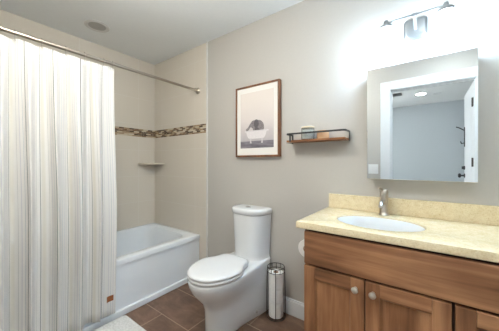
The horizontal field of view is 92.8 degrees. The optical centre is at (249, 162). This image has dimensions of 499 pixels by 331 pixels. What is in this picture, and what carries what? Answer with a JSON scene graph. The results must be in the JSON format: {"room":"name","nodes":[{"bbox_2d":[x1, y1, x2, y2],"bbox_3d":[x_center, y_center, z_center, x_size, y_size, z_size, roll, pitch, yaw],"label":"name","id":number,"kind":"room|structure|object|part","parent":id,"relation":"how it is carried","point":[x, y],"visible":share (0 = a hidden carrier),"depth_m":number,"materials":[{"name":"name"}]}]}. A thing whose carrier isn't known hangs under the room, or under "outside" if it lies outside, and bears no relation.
{"room":"bathroom","nodes":[
{"label":"bathroom","id":0,"kind":"room"},
{"bbox_2d":[0,9,154,230],"bbox_3d":[-1.780,-0.021,2.338,0.100,2.450,1.985,0,0,36],"label":"wall","id":1,"kind":"structure","parent":0,"point":[134,93],"depth_m":2.76,"materials":[{"name":"beige tile"}]},
{"bbox_2d":[138,163,164,164],"bbox_3d":[-1.187,0.011,2.874,0.215,0.020,0.215,0,0,36],"label":"corner shelf","id":2,"kind":"object","parent":1,"relation":"attached to","point":[138,163],"visible":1,"depth_m":2.83,"materials":[{"name":"beige ceramic"}]},
{"bbox_2d":[0,0,303,64],"bbox_3d":[-0.434,-1.296,1.344,3.446,0.100,1.985,0,0,36],"label":"ceiling","id":3,"kind":"structure","parent":0,"point":[154,32],"depth_m":2.05,"materials":[{"name":"white paint"}]},
{"bbox_2d":[84,20,109,32],"bbox_3d":[-1.387,-1.240,2.162,0.196,0.010,0.196,0,0,36],"label":"recessed light","id":4,"kind":"object","parent":3,"relation":"in","point":[94,25],"visible":1,"depth_m":2.15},
{"bbox_2d":[125,283,303,330],"bbox_3d":[-0.417,1.254,1.368,3.446,0.100,1.925,0,0,36],"label":"floor","id":5,"kind":"structure","parent":0,"point":[178,309],"depth_m":1.85,"materials":[{"name":"brown tile"}]},
{"bbox_2d":[93,315,145,330],"bbox_3d":[-1.012,1.191,1.360,0.535,0.024,0.855,0,0,36],"label":"bath mat","id":6,"kind":"object","parent":5,"relation":"on","point":[123,323],"visible":1,"depth_m":1.71,"materials":[{"name":"white fabric"}]},
{"bbox_2d":[82,223,199,330],"bbox_3d":[-1.315,0.980,2.156,0.861,0.446,1.521,0,0,36],"label":"bathtub","id":7,"kind":"object","parent":5,"relation":"on","point":[153,260],"visible":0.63,"depth_m":2.17,"materials":[{"name":"white ceramic"}]},
{"bbox_2d":[116,223,199,265],"bbox_3d":[-1.317,0.971,2.158,0.855,0.427,1.521,0,0,36],"label":"basin","id":8,"kind":"object","parent":7,"relation":"in","point":[152,244],"depth_m":2.45,"materials":[{"name":"white ceramic"}]},
{"bbox_2d":[187,204,271,330],"bbox_3d":[-0.158,0.786,1.805,0.376,0.834,0.691,0,0,36],"label":"toilet","id":9,"kind":"object","parent":5,"relation":"on","point":[231,288],"visible":0.96,"depth_m":1.76,"materials":[{"name":"white ceramic"}]},
{"bbox_3d":[-0.228,0.774,1.710,0.376,0.022,0.456,0,0,36],"label":"seat","id":10,"kind":"part","parent":9,"relation":"part of","materials":[{"name":"white plastic"}]},
{"bbox_3d":[-0.228,0.746,1.710,0.376,0.030,0.456,0,0,36],"label":"lid","id":11,"kind":"part","parent":9,"relation":"part of","materials":[{"name":"white plastic"}]},
{"bbox_3d":[-0.158,0.996,1.806,0.366,0.415,0.689,0,0,36],"label":"bowl","id":12,"kind":"part","parent":9,"relation":"part of","materials":[{"name":"white ceramic"}]},
{"bbox_3d":[-0.014,0.612,2.001,0.338,0.374,0.200,0,0,36],"label":"tank","id":13,"kind":"part","parent":9,"relation":"part of","materials":[{"name":"white ceramic"}]},
{"bbox_3d":[-0.011,0.399,2.004,0.352,0.048,0.191,0,0,36],"label":"tank lid","id":14,"kind":"part","parent":9,"relation":"part of","materials":[{"name":"white ceramic"}]},
{"bbox_2d":[266,262,285,321],"bbox_3d":[0.208,1.004,1.863,0.151,0.391,0.151,0,0,36],"label":"toilet paper stand","id":15,"kind":"object","parent":5,"relation":"on","point":[275,274],"visible":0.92,"depth_m":1.85,"materials":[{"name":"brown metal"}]},
{"bbox_2d":[269,302,282,318],"bbox_3d":[0.208,1.136,1.863,0.114,0.111,0.114,0,0,36],"label":"toilet paper roll","id":16,"kind":"object","parent":15,"relation":"on","point":[279,307],"visible":0.59,"depth_m":1.81,"materials":[{"name":"white paper"}]},
{"bbox_2d":[269,287,282,303],"bbox_3d":[0.208,1.024,1.863,0.114,0.111,0.114,0,0,36],"label":"toilet paper roll","id":17,"kind":"object","parent":16,"relation":"on","point":[279,293],"visible":0.66,"depth_m":1.81,"materials":[{"name":"white paper"}]},
{"bbox_2d":[269,269,282,289],"bbox_3d":[0.208,0.911,1.863,0.114,0.111,0.114,0,0,36],"label":"toilet paper roll","id":18,"kind":"object","parent":17,"relation":"on","point":[279,278],"visible":0.87,"depth_m":1.82,"materials":[{"name":"white paper"}]},
{"bbox_2d":[304,229,498,330],"bbox_3d":[0.822,0.778,1.181,0.962,0.851,0.551,0,0,36],"label":"vanity cabinet","id":19,"kind":"object","parent":5,"relation":"on","point":[351,284],"visible":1,"depth_m":1.04,"materials":[{"name":"brown wood"}]},
{"bbox_3d":[0.416,0.574,1.190,0.174,0.060,0.021,0,0,36],"label":"rail","id":20,"kind":"part","parent":19,"relation":"part of","materials":[{"name":"brown wood"}]},
{"bbox_3d":[0.417,0.818,1.191,0.174,0.428,0.015,0,0,36],"label":"panel","id":21,"kind":"part","parent":19,"relation":"part of","materials":[{"name":"brown wood"}]},
{"bbox_3d":[0.416,0.818,1.190,0.294,0.548,0.021,0,0,36],"label":"cabinet door","id":22,"kind":"part","parent":19,"relation":"part of","materials":[{"name":"brown wood"}]},
{"bbox_3d":[0.490,0.590,1.103,0.030,0.030,0.031,0,0,36],"label":"knob","id":23,"kind":"part","parent":19,"relation":"part of","materials":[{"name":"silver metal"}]},
{"bbox_3d":[0.549,0.590,1.060,0.030,0.030,0.031,0,0,36],"label":"knob","id":24,"kind":"part","parent":19,"relation":"part of","materials":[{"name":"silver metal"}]},
{"bbox_2d":[296,193,498,262],"bbox_3d":[0.826,0.285,1.193,1.036,0.134,0.527,0,0,36],"label":"countertop","id":25,"kind":"structure","parent":19,"relation":"on","point":[457,229],"depth_m":1.21,"materials":[{"name":"beige stone"}]},
{"bbox_2d":[338,216,424,231],"bbox_3d":[0.682,0.408,1.264,0.411,0.172,0.299,0,0,36],"label":"sink basin","id":26,"kind":"object","parent":25,"relation":"in","point":[367,222],"visible":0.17,"depth_m":1.38,"materials":[{"name":"white ceramic"}]},
{"bbox_2d":[377,187,389,215],"bbox_3d":[0.785,0.229,1.398,0.060,0.173,0.168,0,0,36],"label":"faucet","id":27,"kind":"object","parent":25,"relation":"on","point":[383,204],"visible":1,"depth_m":1.42,"materials":[{"name":"silver metal"}]},
{"bbox_3d":[0.773,0.236,1.383,0.025,0.042,0.129,0,0,36],"label":"spout","id":28,"kind":"part","parent":27,"relation":"part of","materials":[{"name":"silver metal"}]},
{"bbox_3d":[0.803,0.166,1.426,0.046,0.047,0.088,0,0,41],"label":"lever","id":29,"kind":"part","parent":27,"relation":"part of","materials":[{"name":"silver metal"}]},
{"bbox_3d":[0.660,0.574,1.010,0.184,0.060,0.021,0,0,36],"label":"rail","id":30,"kind":"part","parent":19,"relation":"part of","materials":[{"name":"brown wood"}]},
{"bbox_3d":[0.661,0.818,1.011,0.184,0.428,0.015,0,0,36],"label":"panel","id":31,"kind":"part","parent":19,"relation":"part of","materials":[{"name":"brown wood"}]},
{"bbox_3d":[0.660,0.818,1.010,0.304,0.548,0.021,0,0,36],"label":"cabinet door","id":32,"kind":"part","parent":19,"relation":"part of","materials":[{"name":"brown wood"}]},
{"bbox_3d":[0.929,0.818,0.811,0.345,0.548,0.021,0,0,36],"label":"cabinet door","id":33,"kind":"part","parent":19,"relation":"part of","materials":[{"name":"brown wood"}]},
{"bbox_3d":[0.929,0.574,0.811,0.225,0.060,0.021,0,0,36],"label":"rail","id":34,"kind":"part","parent":19,"relation":"part of","materials":[{"name":"brown wood"}]},
{"bbox_2d":[208,0,498,302],"bbox_3d":[0.550,-0.021,1.788,2.390,2.450,0.100,0,0,36],"label":"wall","id":35,"kind":"structure","parent":0,"point":[322,52],"depth_m":1.76,"materials":[{"name":"beige paint"}]},
{"bbox_2d":[155,43,205,259],"bbox_3d":[-0.795,-0.021,2.782,0.956,2.450,0.100,0,0,36],"label":"wall tile","id":36,"kind":"structure","parent":35,"relation":"attached to","point":[180,113],"depth_m":2.70,"materials":[{"name":"beige tile"}]},
{"bbox_2d":[0,26,199,93],"bbox_3d":[-1.002,-0.768,1.925,0.068,0.068,1.523,0,0,36],"label":"shower curtain rod","id":37,"kind":"object","parent":36,"relation":"attached to","point":[197,90],"visible":1,"depth_m":1.71,"materials":[{"name":"silver metal"}]},
{"bbox_2d":[0,34,116,330],"bbox_3d":[-1.205,0.189,1.560,0.146,1.860,0.648,0,0,36],"label":"shower curtain","id":38,"kind":"object","parent":37,"relation":"hanging from","point":[58,191],"visible":1,"depth_m":1.51,"materials":[{"name":"fabric"}]},
{"bbox_2d":[206,42,207,256],"bbox_3d":[-0.439,-0.021,2.450,0.020,2.450,0.013,0,0,36],"label":"trim","id":39,"kind":"structure","parent":35,"relation":"attached to","point":[206,42],"depth_m":2.44,"materials":[{"name":"beige tile"}]},
{"bbox_2d":[236,79,280,156],"bbox_3d":[0.067,-0.364,2.059,0.456,0.627,0.037,0,0,36],"label":"framed picture","id":40,"kind":"object","parent":35,"relation":"attached to","point":[258,106],"visible":1,"depth_m":2.03,"materials":[{"name":"brown wood"}]},
{"bbox_2d":[241,88,273,148],"bbox_3d":[0.059,-0.372,2.049,0.346,0.487,0.003,0,0,36],"label":"print","id":41,"kind":"object","parent":40,"relation":"attached to","point":[257,105],"depth_m":2.04},
{"bbox_2d":[283,295,303,320],"bbox_3d":[0.086,1.140,2.060,1.287,0.128,0.014,0,0,36],"label":"baseboard","id":42,"kind":"structure","parent":35,"relation":"attached to","point":[295,308],"depth_m":1.86,"materials":[{"name":"white paint"}]},
{"bbox_2d":[287,129,349,143],"bbox_3d":[0.479,-0.183,1.699,0.429,0.072,0.125,0,0,36],"label":"wall shelf","id":43,"kind":"object","parent":35,"relation":"attached to","point":[289,141],"visible":1,"depth_m":1.64,"materials":[{"name":"brown wood"}]},
{"bbox_2d":[301,126,313,139],"bbox_3d":[0.427,-0.216,1.739,0.094,0.097,0.094,0,0,36],"label":"glass jar","id":44,"kind":"object","parent":43,"relation":"on","point":[303,128],"visible":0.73,"depth_m":1.70,"materials":[{"name":"clear glass"}]},
{"bbox_3d":[0.479,-0.213,1.699,0.429,0.012,0.125,0,0,36],"label":"rail","id":45,"kind":"part","parent":43,"relation":"part of","materials":[{"name":"black metal"}]},
{"bbox_2d":[317,130,328,138],"bbox_3d":[0.517,-0.197,1.672,0.084,0.058,0.084,0,0,36],"label":"candle","id":46,"kind":"object","parent":43,"relation":"on","point":[321,134],"visible":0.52,"depth_m":1.64,"materials":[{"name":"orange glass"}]},
{"bbox_2d":[329,193,498,225],"bbox_3d":[0.981,0.267,1.394,1.024,0.098,0.020,0,0,36],"label":"backsplash","id":47,"kind":"structure","parent":35,"relation":"attached to","point":[460,212],"depth_m":1.36,"materials":[{"name":"beige stone"}]},
{"bbox_2d":[375,1,459,55],"bbox_3d":[0.920,-0.744,1.324,0.376,0.213,0.204,0,0,36],"label":"vanity light","id":48,"kind":"object","parent":35,"relation":"attached to","point":[446,29],"visible":1,"depth_m":1.32,"materials":[{"name":"white glass"}]},
{"bbox_3d":[0.785,-0.703,1.366,0.110,0.132,0.110,0,0,36],"label":"lamp shade","id":49,"kind":"part","parent":48,"relation":"part of","materials":[{"name":"white glass"}]},
{"bbox_3d":[0.932,-0.792,1.337,0.016,0.036,0.133,0,0,36],"label":"arm","id":50,"kind":"part","parent":48,"relation":"part of","materials":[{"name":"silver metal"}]},
{"bbox_3d":[0.999,-0.703,1.208,0.110,0.132,0.110,0,0,36],"label":"lamp shade","id":51,"kind":"part","parent":48,"relation":"part of","materials":[{"name":"white glass"}]},
{"bbox_2d":[367,47,477,182],"bbox_3d":[0.962,-0.239,1.368,0.505,0.676,0.084,0,0,36],"label":"mirror","id":52,"kind":"object","parent":35,"relation":"attached to","point":[422,114],"visible":1,"depth_m":1.31,"materials":[{"name":"silver mirror"}]},
{"bbox_3d":[0.410,0.519,1.495,0.071,0.044,0.172,0,0,36],"label":"holder","id":53,"kind":"object","parent":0,"visible":0},
{"bbox_2d":[298,239,303,256],"bbox_3d":[0.379,0.528,1.495,0.110,0.110,0.105,0,0,36],"label":"toilet paper roll","id":54,"kind":"object","parent":53,"relation":"hanging from","point":[301,244],"visible":0.16,"depth_m":1.47,"materials":[{"name":"white paper"}]}
]}

